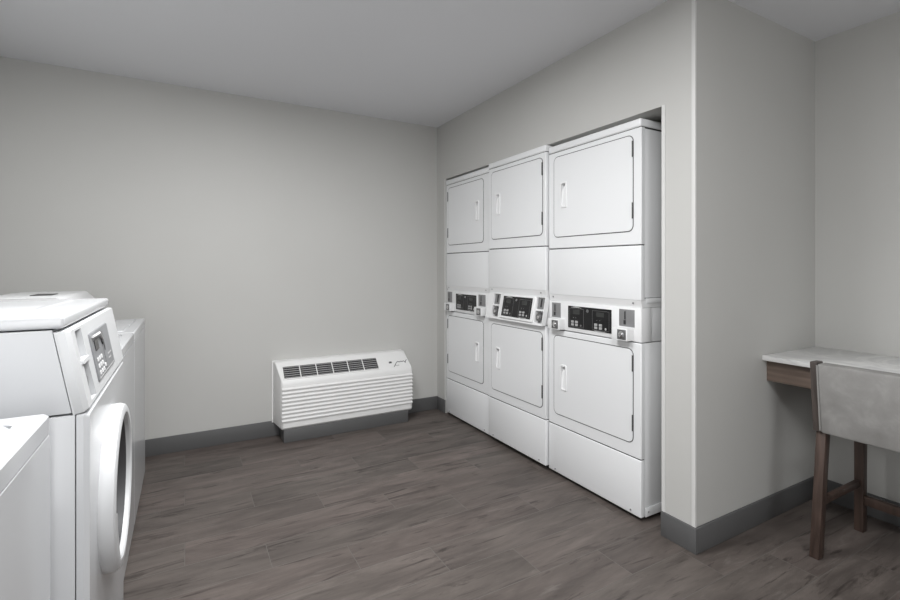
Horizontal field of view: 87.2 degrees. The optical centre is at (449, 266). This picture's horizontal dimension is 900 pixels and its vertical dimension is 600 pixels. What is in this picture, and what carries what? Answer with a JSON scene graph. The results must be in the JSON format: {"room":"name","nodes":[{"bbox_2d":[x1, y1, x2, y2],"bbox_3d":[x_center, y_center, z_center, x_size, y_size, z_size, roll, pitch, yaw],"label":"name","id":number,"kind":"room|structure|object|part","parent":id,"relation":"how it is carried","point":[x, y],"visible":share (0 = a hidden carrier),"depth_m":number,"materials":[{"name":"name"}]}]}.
{"room":"laundry","nodes":[
{"label":"laundry","id":0,"kind":"room"},
{"bbox_2d":[0,56,436,439],"bbox_3d":[-0.965,0.009,3.735,4.210,2.470,0.100,0,0,-29],"label":"wall","id":1,"kind":"structure","parent":0,"point":[246,234],"depth_m":3.30,"materials":[{"name":"grey paint"}]},
{"bbox_2d":[145,396,436,456],"bbox_3d":[-1.398,1.188,3.428,2.955,0.112,0.012,0,0,-29],"label":"baseboard","id":2,"kind":"structure","parent":1,"relation":"attached to","point":[189,441],"depth_m":3.30,"materials":[{"name":"grey plastic"}]},
{"bbox_2d":[272,349,412,442],"bbox_3d":[-0.791,0.968,3.651,1.079,0.553,0.216,0,0,-29],"label":"air conditioner","id":3,"kind":"object","parent":1,"relation":"attached to","point":[313,397],"visible":1,"depth_m":3.54,"materials":[{"name":"white plastic"}]},
{"bbox_2d":[281,357,379,379],"bbox_3d":[-0.883,0.759,3.555,0.725,0.086,0.089,0,0,-29],"label":"grille","id":4,"kind":"object","parent":3,"relation":"attached to","point":[337,367],"depth_m":3.54,"materials":[{"name":"grey plastic"}]},
{"bbox_3d":[-0.742,0.976,3.564,1.004,0.241,0.015,0,0,-29],"label":"louvred panel","id":5,"kind":"part","parent":3,"relation":"part of","materials":[{"name":"white plastic"}]},
{"bbox_2d":[0,0,899,126],"bbox_3d":[0.595,-1.276,0.953,4.210,0.100,6.480,0,0,-29],"label":"ceiling","id":6,"kind":"structure","parent":0,"point":[420,62],"depth_m":2.56,"materials":[{"name":"white paint"}]},
{"bbox_2d":[123,409,899,599],"bbox_3d":[0.595,1.294,0.953,4.210,0.100,6.480,0,0,-29],"label":"floor","id":7,"kind":"structure","parent":0,"point":[431,505],"depth_m":2.16,"materials":[{"name":"brown wood"}]},
{"bbox_2d":[0,414,49,599],"bbox_3d":[-0.927,0.678,0.463,0.700,1.131,0.687,0,0,-29],"label":"washing machine","id":8,"kind":"object","parent":7,"relation":"on","point":[25,440],"visible":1,"depth_m":0.80,"materials":[{"name":"white metal"}]},
{"bbox_3d":[-0.713,0.301,0.584,0.122,0.033,0.571,0,0,-29],"label":"lid","id":9,"kind":"part","parent":8,"relation":"part of","materials":[{"name":"metal"}]},
{"bbox_2d":[0,298,131,599],"bbox_3d":[-1.256,0.672,1.147,0.774,1.143,0.670,0,0,-29],"label":"washer","id":10,"kind":"object","parent":7,"relation":"on","point":[60,359],"visible":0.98,"depth_m":1.02,"materials":[{"name":"white metal"}]},
{"bbox_3d":[-1.290,0.116,1.128,0.698,0.030,0.670,0,0,-29],"label":"lid","id":11,"kind":"part","parent":10,"relation":"part of","materials":[{"name":"white metal"}]},
{"bbox_2d":[81,355,90,364],"bbox_3d":[-0.847,0.215,1.082,0.027,0.014,0.084,0,0,-29],"label":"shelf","id":12,"kind":"object","parent":10,"relation":"attached to","point":[85,359],"depth_m":1.10,"materials":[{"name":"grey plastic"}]},
{"bbox_2d":[91,332,102,338],"bbox_3d":[-0.926,0.185,1.244,0.010,0.029,0.137,0,0,-29],"label":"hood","id":13,"kind":"object","parent":10,"relation":"attached to","point":[94,335],"depth_m":1.23,"materials":[{"name":"white plastic"}]},
{"bbox_3d":[-0.958,0.766,1.314,0.022,0.896,0.670,0,0,-29],"label":"panel","id":14,"kind":"part","parent":10,"relation":"part of","materials":[{"name":"white metal"}]},
{"bbox_3d":[-0.952,0.226,1.294,0.026,0.120,0.288,0,0,-29],"label":"keypad panel","id":15,"kind":"part","parent":10,"relation":"part of","materials":[{"name":"grey plastic"}]},
{"bbox_3d":[-0.934,0.607,1.328,0.034,0.438,0.438,0,0,-29],"label":"porthole door","id":16,"kind":"part","parent":10,"relation":"part of","materials":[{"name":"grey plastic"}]},
{"bbox_3d":[-0.869,0.693,1.207,0.037,0.165,0.103,0,0,-29],"label":"door handle","id":17,"kind":"part","parent":10,"relation":"part of","materials":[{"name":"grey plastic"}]},
{"bbox_2d":[0,298,133,580],"bbox_3d":[-1.614,0.688,1.739,0.700,1.113,0.687,0,0,-29],"label":"washing machine","id":18,"kind":"object","parent":7,"relation":"on","point":[126,340],"visible":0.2,"depth_m":2.02,"materials":[{"name":"white metal"}]},
{"bbox_3d":[-1.317,0.780,1.906,0.020,0.868,0.687,0,0,-29],"label":"panel","id":19,"kind":"part","parent":18,"relation":"part of","materials":[{"name":"white metal"}]},
{"bbox_2d":[0,291,144,524],"bbox_3d":[-1.952,0.688,2.342,0.700,1.113,0.687,0,0,-29],"label":"washing machine","id":20,"kind":"object","parent":7,"relation":"on","point":[136,326],"visible":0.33,"depth_m":2.41,"materials":[{"name":"white metal"}]},
{"bbox_3d":[-1.737,0.320,2.462,0.122,0.033,0.571,0,0,-29],"label":"lid","id":21,"kind":"part","parent":20,"relation":"part of","materials":[{"name":"white metal"}]},
{"bbox_3d":[-1.655,0.780,2.508,0.020,0.868,0.687,0,0,-29],"label":"panel","id":22,"kind":"part","parent":20,"relation":"part of","materials":[{"name":"white metal"}]},
{"bbox_2d":[444,167,489,433],"bbox_3d":[0.430,0.257,3.887,0.790,1.975,0.653,0,0,-29],"label":"dryer","id":23,"kind":"object","parent":7,"relation":"on","point":[467,381],"visible":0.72,"depth_m":3.68,"materials":[{"name":"white metal"}]},
{"bbox_3d":[0.000,0.250,3.957,0.007,0.086,0.074,0,0,-29],"label":"coin plate","id":24,"kind":"part","parent":23,"relation":"part of","materials":[{"name":"grey metal"}]},
{"bbox_3d":[0.116,0.637,3.737,0.002,0.461,0.534,0,0,-29],"label":"door","id":25,"kind":"part","parent":23,"relation":"part of","materials":[{"name":"white metal"}]},
{"bbox_3d":[0.116,-0.421,3.737,0.002,0.472,0.534,0,0,-29],"label":"door","id":26,"kind":"part","parent":23,"relation":"part of","materials":[{"name":"white metal"}]},
{"bbox_3d":[0.126,0.281,3.732,0.004,0.127,0.308,0,0,-29],"label":"control panel","id":27,"kind":"part","parent":23,"relation":"part of","materials":[{"name":"black plastic"}]},
{"bbox_3d":[0.449,-0.711,3.901,0.744,0.040,0.648,0,0,-29],"label":"lid","id":28,"kind":"part","parent":23,"relation":"part of","materials":[{"name":"white metal"}]},
{"bbox_3d":[0.139,0.024,3.727,0.029,0.270,0.646,0,0,-29],"label":"panel","id":29,"kind":"part","parent":23,"relation":"part of","materials":[{"name":"white metal"}]},
{"bbox_3d":[0.139,1.081,3.727,0.030,0.282,0.646,0,0,-29],"label":"panel","id":30,"kind":"part","parent":23,"relation":"part of","materials":[{"name":"white metal"}]},
{"bbox_3d":[0.140,0.653,3.728,0.028,0.565,0.646,0,0,-29],"label":"frame","id":31,"kind":"part","parent":23,"relation":"part of","materials":[{"name":"white metal"}]},
{"bbox_3d":[0.140,-0.403,3.728,0.028,0.572,0.646,0,0,-29],"label":"frame","id":32,"kind":"part","parent":23,"relation":"part of","materials":[{"name":"white metal"}]},
{"bbox_3d":[0.214,0.644,3.580,0.030,0.152,0.052,0,0,-29],"label":"handle","id":33,"kind":"part","parent":23,"relation":"part of","materials":[{"name":"white plastic"}]},
{"bbox_3d":[0.214,-0.427,3.580,0.030,0.152,0.052,0,0,-29],"label":"handle","id":34,"kind":"part","parent":23,"relation":"part of","materials":[{"name":"white plastic"}]},
{"bbox_3d":[0.240,0.250,3.529,0.007,0.086,0.094,0,0,-29],"label":"coin plate","id":35,"kind":"part","parent":23,"relation":"part of","materials":[{"name":"grey metal"}]},
{"bbox_2d":[485,145,553,467],"bbox_3d":[0.738,0.250,3.310,0.779,1.988,0.625,0,0,-29],"label":"dryer","id":36,"kind":"object","parent":7,"relation":"on","point":[518,304],"visible":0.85,"depth_m":3.07,"materials":[{"name":"white metal"}]},
{"bbox_3d":[0.345,0.224,3.320,0.030,0.070,0.074,0,0,-29],"label":"coin plate","id":37,"kind":"part","parent":36,"relation":"part of","materials":[{"name":"grey metal"}]},
{"bbox_3d":[0.344,0.637,3.309,0.030,0.152,0.052,0,0,-29],"label":"handle","id":38,"kind":"part","parent":36,"relation":"part of","materials":[{"name":"white plastic"}]},
{"bbox_3d":[0.344,-0.440,3.309,0.030,0.152,0.052,0,0,-29],"label":"handle","id":39,"kind":"part","parent":36,"relation":"part of","materials":[{"name":"white plastic"}]},
{"bbox_3d":[0.431,0.634,3.136,0.002,0.460,0.550,0,0,-29],"label":"door","id":40,"kind":"part","parent":36,"relation":"part of","materials":[{"name":"white metal"}]},
{"bbox_3d":[0.431,-0.434,3.136,0.002,0.472,0.550,0,0,-29],"label":"door","id":41,"kind":"part","parent":36,"relation":"part of","materials":[{"name":"white metal"}]},
{"bbox_3d":[0.435,0.262,3.088,0.031,0.132,0.306,0,0,-29],"label":"control panel","id":42,"kind":"part","parent":36,"relation":"part of","materials":[{"name":"black plastic"}]},
{"bbox_3d":[0.443,0.011,3.148,0.029,0.270,0.618,0,0,-29],"label":"panel","id":43,"kind":"part","parent":36,"relation":"part of","materials":[{"name":"white metal"}]},
{"bbox_3d":[0.443,-0.415,3.148,0.028,0.572,0.618,0,0,-29],"label":"frame","id":44,"kind":"part","parent":36,"relation":"part of","materials":[{"name":"white metal"}]},
{"bbox_3d":[0.442,1.072,3.147,0.030,0.276,0.618,0,0,-29],"label":"panel","id":45,"kind":"part","parent":36,"relation":"part of","materials":[{"name":"white metal"}]},
{"bbox_3d":[0.443,0.646,3.148,0.028,0.566,0.618,0,0,-29],"label":"frame","id":46,"kind":"part","parent":36,"relation":"part of","materials":[{"name":"white metal"}]},
{"bbox_3d":[0.752,-0.724,3.321,0.744,0.040,0.620,0,0,-29],"label":"lid","id":47,"kind":"part","parent":36,"relation":"part of","materials":[{"name":"white metal"}]},
{"bbox_3d":[0.572,0.224,2.914,0.030,0.070,0.068,0,0,-29],"label":"coin plate","id":48,"kind":"part","parent":36,"relation":"part of","materials":[{"name":"grey metal"}]},
{"bbox_2d":[548,118,661,517],"bbox_3d":[1.067,0.260,2.751,0.790,1.969,0.674,0,0,-29],"label":"dryer","id":49,"kind":"object","parent":7,"relation":"on","point":[605,320],"visible":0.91,"depth_m":2.47,"materials":[{"name":"white metal"}]},
{"bbox_3d":[0.636,0.256,2.822,0.007,0.086,0.074,0,0,-29],"label":"coin plate","id":50,"kind":"part","parent":49,"relation":"part of","materials":[{"name":"grey metal"}]},
{"bbox_3d":[0.672,0.647,2.764,0.030,0.152,0.052,0,0,-29],"label":"handle","id":51,"kind":"part","parent":49,"relation":"part of","materials":[{"name":"white plastic"}]},
{"bbox_3d":[0.672,-0.421,2.764,0.030,0.152,0.052,0,0,-29],"label":"handle","id":52,"kind":"part","parent":49,"relation":"part of","materials":[{"name":"white plastic"}]},
{"bbox_3d":[0.763,0.285,2.596,0.004,0.124,0.318,0,0,-29],"label":"control panel","id":53,"kind":"part","parent":49,"relation":"part of","materials":[{"name":"black plastic"}]},
{"bbox_3d":[0.763,0.639,2.583,0.002,0.462,0.569,0,0,-29],"label":"door","id":54,"kind":"part","parent":49,"relation":"part of","materials":[{"name":"white metal"}]},
{"bbox_3d":[0.763,-0.415,2.583,0.002,0.472,0.569,0,0,-29],"label":"door","id":55,"kind":"part","parent":49,"relation":"part of","materials":[{"name":"white metal"}]},
{"bbox_3d":[0.776,0.030,2.591,0.029,0.270,0.667,0,0,-29],"label":"panel","id":56,"kind":"part","parent":49,"relation":"part of","materials":[{"name":"white metal"}]},
{"bbox_3d":[0.777,-0.397,2.591,0.028,0.572,0.667,0,0,-29],"label":"frame","id":57,"kind":"part","parent":49,"relation":"part of","materials":[{"name":"white metal"}]},
{"bbox_3d":[0.776,1.083,2.591,0.030,0.278,0.667,0,0,-29],"label":"panel","id":58,"kind":"part","parent":49,"relation":"part of","materials":[{"name":"white metal"}]},
{"bbox_3d":[0.777,0.656,2.591,0.028,0.564,0.667,0,0,-29],"label":"frame","id":59,"kind":"part","parent":49,"relation":"part of","materials":[{"name":"white metal"}]},
{"bbox_3d":[1.085,-0.705,2.765,0.744,0.040,0.669,0,0,-29],"label":"lid","id":60,"kind":"part","parent":49,"relation":"part of","materials":[{"name":"white metal"}]},
{"bbox_3d":[0.888,0.256,2.373,0.007,0.086,0.094,0,0,-29],"label":"coin plate","id":61,"kind":"part","parent":49,"relation":"part of","materials":[{"name":"grey metal"}]},
{"bbox_3d":[1.264,1.200,2.482,0.710,0.045,0.005,0,0,-29],"label":"rail","id":62,"kind":"part","parent":49,"relation":"part of","materials":[{"name":"white metal"}]},
{"bbox_2d":[762,347,899,388],"bbox_3d":[2.250,0.838,1.560,0.527,0.812,2.020,0,0,-29],"label":"countertop","id":63,"kind":"structure","parent":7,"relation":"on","point":[792,367],"depth_m":2.24,"materials":[{"name":"grey stone"}]},
{"bbox_2d":[809,360,899,559],"bbox_3d":[1.886,0.826,1.927,0.495,0.836,0.532,0,0,-29],"label":"counter stool","id":64,"kind":"object","parent":7,"relation":"on","point":[861,406],"visible":1,"depth_m":1.97,"materials":[{"name":"grey fabric"}]},
{"bbox_3d":[1.599,0.974,2.043,0.107,0.540,0.036,0,0,-29],"label":"leg","id":65,"kind":"part","parent":64,"relation":"part of","materials":[{"name":"brown wood"}]},
{"bbox_3d":[1.717,0.561,1.832,0.101,0.302,0.472,0,0,-29],"label":"backrest","id":66,"kind":"part","parent":64,"relation":"part of","materials":[{"name":"grey fabric"}]},
{"bbox_3d":[1.943,0.972,2.236,0.047,0.545,0.036,0,0,-29],"label":"leg","id":67,"kind":"part","parent":64,"relation":"part of","materials":[{"name":"brown wood"}]},
{"bbox_2d":[437,0,814,526],"bbox_3d":[0.937,0.009,3.364,1.055,2.470,2.409,0,0,-29],"label":"wall","id":68,"kind":"structure","parent":0,"point":[756,74],"depth_m":2.27,"materials":[{"name":"grey paint"}]},
{"bbox_2d":[444,179,446,399],"bbox_3d":[-0.036,0.191,4.034,0.018,1.882,0.018,0,0,-29],"label":"trim","id":69,"kind":"structure","parent":68,"relation":"attached to","point":[445,180],"depth_m":4.03,"materials":[{"name":"grey plastic"}]},
{"bbox_2d":[437,396,696,554],"bbox_3d":[0.478,1.188,3.092,0.012,0.112,2.409,0,0,-29],"label":"baseboard","id":70,"kind":"structure","parent":68,"relation":"attached to","point":[675,530],"depth_m":2.12,"materials":[{"name":"grey plastic"}]},
{"bbox_2d":[662,105,664,511],"bbox_3d":[0.996,0.191,2.193,0.018,1.882,0.018,0,0,-29],"label":"trim","id":71,"kind":"structure","parent":68,"relation":"attached to","point":[663,106],"depth_m":2.19,"materials":[{"name":"grey plastic"}]},
{"bbox_2d":[692,0,696,527],"bbox_3d":[1.065,-0.047,2.061,0.009,2.358,0.018,0,0,-29],"label":"trim","id":72,"kind":"structure","parent":68,"relation":"attached to","point":[694,2],"depth_m":2.06,"materials":[{"name":"grey plastic"}]},
{"bbox_2d":[696,476,813,553],"bbox_3d":[1.529,1.188,2.308,1.055,0.112,0.012,0,0,-29],"label":"baseboard","id":73,"kind":"structure","parent":68,"relation":"attached to","point":[710,534],"depth_m":2.25,"materials":[{"name":"grey plastic"}]},
{"bbox_2d":[815,11,899,502],"bbox_3d":[2.388,0.009,1.958,0.100,2.470,6.280,0,0,-29],"label":"wall","id":74,"kind":"structure","parent":0,"point":[857,69],"depth_m":2.40,"materials":[{"name":"grey paint"}]},
{"bbox_2d":[827,480,899,526],"bbox_3d":[2.931,1.188,0.875,0.012,0.112,3.859,0,0,-29],"label":"baseboard","id":75,"kind":"structure","parent":74,"relation":"attached to","point":[847,500],"depth_m":2.36,"materials":[{"name":"grey plastic"}]}
]}

